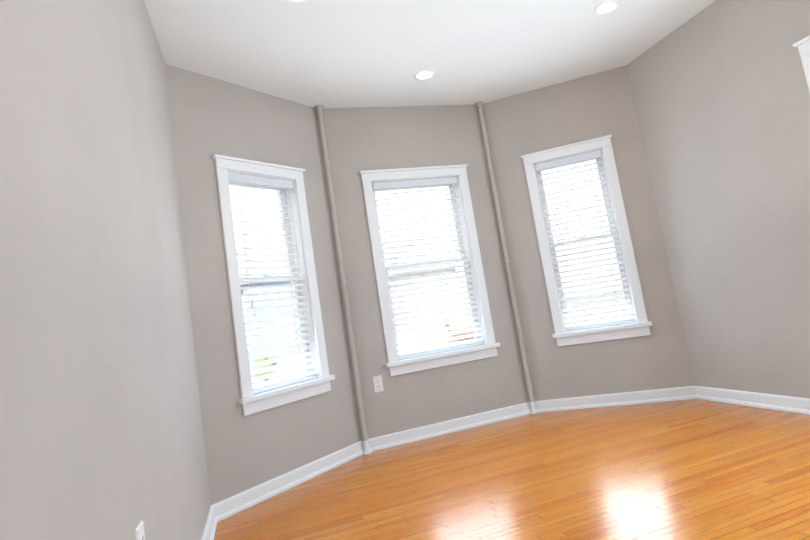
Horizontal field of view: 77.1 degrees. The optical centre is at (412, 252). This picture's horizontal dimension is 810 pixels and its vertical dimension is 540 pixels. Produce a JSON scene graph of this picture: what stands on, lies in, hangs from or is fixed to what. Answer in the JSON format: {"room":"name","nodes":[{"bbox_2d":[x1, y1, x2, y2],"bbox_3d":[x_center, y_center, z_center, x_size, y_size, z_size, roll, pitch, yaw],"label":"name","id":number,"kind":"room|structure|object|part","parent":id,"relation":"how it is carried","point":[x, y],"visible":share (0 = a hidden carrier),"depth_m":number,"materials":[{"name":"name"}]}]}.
{"room":"empty living room","nodes":[
{"label":"empty living room","id":0,"kind":"room"},
{"bbox_2d":[0,0,210,539],"bbox_3d":[-0.602,-0.230,0.369,0.200,2.600,5.404,-7,-7,-18],"label":"wall","id":1,"kind":"structure","parent":0,"point":[101,433],"depth_m":1.14,"materials":[{"name":"paint"}]},
{"bbox_2d":[135,520,144,539],"bbox_3d":[-0.670,0.734,1.262,0.008,0.115,0.070,-7,-7,-18],"label":"electrical outlet","id":2,"kind":"object","parent":1,"relation":"attached to","point":[140,532],"visible":1,"depth_m":1.26,"materials":[{"name":"white plastic"}]},
{"bbox_2d":[202,386,809,539],"bbox_3d":[1.149,0.866,1.139,3.342,0.089,5.780,-7,-7,-18],"label":"baseboard","id":3,"kind":"structure","parent":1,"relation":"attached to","point":[234,504],"depth_m":3.62,"materials":[{"name":"white wood"}]},
{"bbox_2d":[165,64,361,504],"bbox_3d":[-0.994,0.177,3.367,0.200,2.600,1.350,-14,-8,37],"label":"wall","id":4,"kind":"structure","parent":0,"point":[210,116],"depth_m":3.12,"materials":[{"name":"paint"}]},
{"bbox_2d":[212,154,334,415],"bbox_3d":[-0.960,0.190,3.369,0.246,1.576,0.728,-14,-8,36],"label":"window","id":5,"kind":"structure","parent":4,"relation":"in","point":[313,377],"depth_m":3.35,"materials":[{"name":"white wood"}]},
{"bbox_3d":[-0.925,0.172,3.342,0.454,1.384,0.342,-7,-7,-18],"label":"blind rail","id":6,"kind":"part","parent":5,"relation":"part of","materials":[{"name":"white plastic"}]},
{"bbox_2d":[317,105,528,439],"bbox_3d":[0.080,0.095,4.103,1.511,2.600,0.200,-7,-7,-18],"label":"wall","id":7,"kind":"structure","parent":0,"point":[367,138],"depth_m":3.99,"materials":[{"name":"paint"}]},
{"bbox_2d":[373,375,383,392],"bbox_3d":[-0.253,0.967,3.748,0.070,0.115,0.008,-7,-7,-18],"label":"electrical outlet","id":8,"kind":"object","parent":7,"relation":"attached to","point":[378,383],"visible":1,"depth_m":3.75,"materials":[{"name":"white plastic"}]},
{"bbox_2d":[359,164,499,375],"bbox_3d":[0.111,0.107,4.085,0.932,1.578,0.248,-7,-7,-18],"label":"bay window","id":9,"kind":"structure","parent":7,"relation":"in","point":[482,344],"depth_m":4.03,"materials":[{"name":"white wood"}]},
{"bbox_2d":[144,0,714,107],"bbox_3d":[0.751,-1.702,1.436,3.742,0.120,6.180,-7,-7,-18],"label":"ceiling","id":10,"kind":"structure","parent":0,"point":[346,53],"depth_m":3.24,"materials":[{"name":"paint"}]},
{"bbox_2d":[286,0,306,2],"bbox_3d":[-0.580,-1.300,2.550,0.158,0.008,0.158,-7,-7,-18],"label":"recessed light","id":11,"kind":"object","parent":10,"relation":"in","point":[296,1],"visible":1,"depth_m":2.60,"materials":[{"name":"white"}]},
{"bbox_2d":[413,69,434,79],"bbox_3d":[0.085,-1.276,3.650,0.158,0.008,0.158,-7,-7,-18],"label":"recessed light","id":12,"kind":"object","parent":10,"relation":"in","point":[425,74],"visible":1,"depth_m":3.64,"materials":[{"name":"white"}]},
{"bbox_2d":[593,0,619,14],"bbox_3d":[1.196,-1.509,3.130,0.158,0.008,0.158,-7,-7,-18],"label":"recessed light","id":13,"kind":"object","parent":10,"relation":"in","point":[606,7],"visible":1,"depth_m":3.12,"materials":[{"name":"white"}]},
{"bbox_2d":[214,399,809,539],"bbox_3d":[1.165,0.968,1.128,3.742,0.120,6.180,-7,-7,-18],"label":"floor","id":14,"kind":"structure","parent":0,"point":[694,469],"depth_m":2.55,"materials":[{"name":"brown wood"}]},
{"bbox_2d":[315,105,371,454],"bbox_3d":[-0.521,0.149,3.761,0.072,2.597,0.072,-7,-7,-18],"label":"pipe","id":15,"kind":"object","parent":14,"relation":"on","point":[367,451],"visible":1,"depth_m":3.74,"materials":[{"name":"metal"}]},
{"bbox_2d":[475,101,537,414],"bbox_3d":[0.764,-0.002,4.181,0.072,2.597,0.072,-7,-7,-18],"label":"pipe","id":16,"kind":"object","parent":14,"relation":"on","point":[509,273],"visible":1,"depth_m":4.16,"materials":[{"name":"metal"}]},
{"bbox_2d":[482,65,694,400],"bbox_3d":[1.380,-0.102,4.143,1.367,2.600,0.200,-11,-7,16],"label":"wall","id":17,"kind":"structure","parent":0,"point":[593,106],"depth_m":4.05,"materials":[{"name":"paint"}]},
{"bbox_2d":[521,135,651,345],"bbox_3d":[1.382,-0.087,4.116,0.729,1.576,0.246,-11,-7,16],"label":"bay window","id":18,"kind":"structure","parent":17,"relation":"in","point":[635,322],"depth_m":4.05,"materials":[{"name":"white wood"}]},
{"bbox_3d":[1.367,-0.099,4.073,0.458,1.384,0.339,-7,-7,-18],"label":"blind rail","id":19,"kind":"part","parent":18,"relation":"part of","materials":[{"name":"white plastic"}]},
{"bbox_3d":[1.390,-0.093,4.145,0.477,1.390,0.359,-7,-7,-18],"label":"sash","id":20,"kind":"part","parent":18,"relation":"part of","materials":[{"name":"white wood"}]},
{"bbox_2d":[627,0,809,398],"bbox_3d":[2.744,-0.623,1.462,0.200,2.600,5.405,-7,-7,-18],"label":"wall","id":21,"kind":"structure","parent":0,"point":[720,92],"depth_m":3.27,"materials":[{"name":"paint"}]},
{"bbox_2d":[793,35,809,91],"bbox_3d":[2.472,-0.469,2.272,0.248,1.578,1.040,-7,-7,-18],"label":"window","id":22,"kind":"structure","parent":21,"relation":"in","point":[803,45],"depth_m":2.77,"materials":[{"name":"white wood"}]},
{"label":"outside","id":23,"kind":"structure","parent":0,"visible":0},
{"bbox_2d":[248,292,627,383],"bbox_3d":[1.877,3.881,-0.389,320.000,0.001,320.000,-7,-7,-18],"label":"lawn","id":24,"kind":"structure","parent":23,"point":[599,307],"depth_m":86.82,"materials":[{"name":"green plant"}]},
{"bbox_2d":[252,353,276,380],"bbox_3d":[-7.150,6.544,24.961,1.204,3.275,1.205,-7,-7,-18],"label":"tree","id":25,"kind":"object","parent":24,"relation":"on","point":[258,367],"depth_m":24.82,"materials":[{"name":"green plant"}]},
{"bbox_2d":[237,245,300,383],"bbox_3d":[-11.762,5.089,41.810,4.400,11.360,8.800,-7,-7,-18],"label":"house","id":26,"kind":"structure","parent":24,"relation":"on","point":[263,257],"depth_m":38.14,"materials":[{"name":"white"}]},
{"bbox_2d":[383,236,461,351],"bbox_3d":[-1.261,4.387,49.918,9.800,11.380,9.800,-7,-7,-18],"label":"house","id":27,"kind":"structure","parent":24,"relation":"on","point":[420,279],"depth_m":46.17,"materials":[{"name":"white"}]},
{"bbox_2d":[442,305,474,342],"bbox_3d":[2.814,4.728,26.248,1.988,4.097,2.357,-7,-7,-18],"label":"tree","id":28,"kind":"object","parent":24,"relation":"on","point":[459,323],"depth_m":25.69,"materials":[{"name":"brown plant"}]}
]}

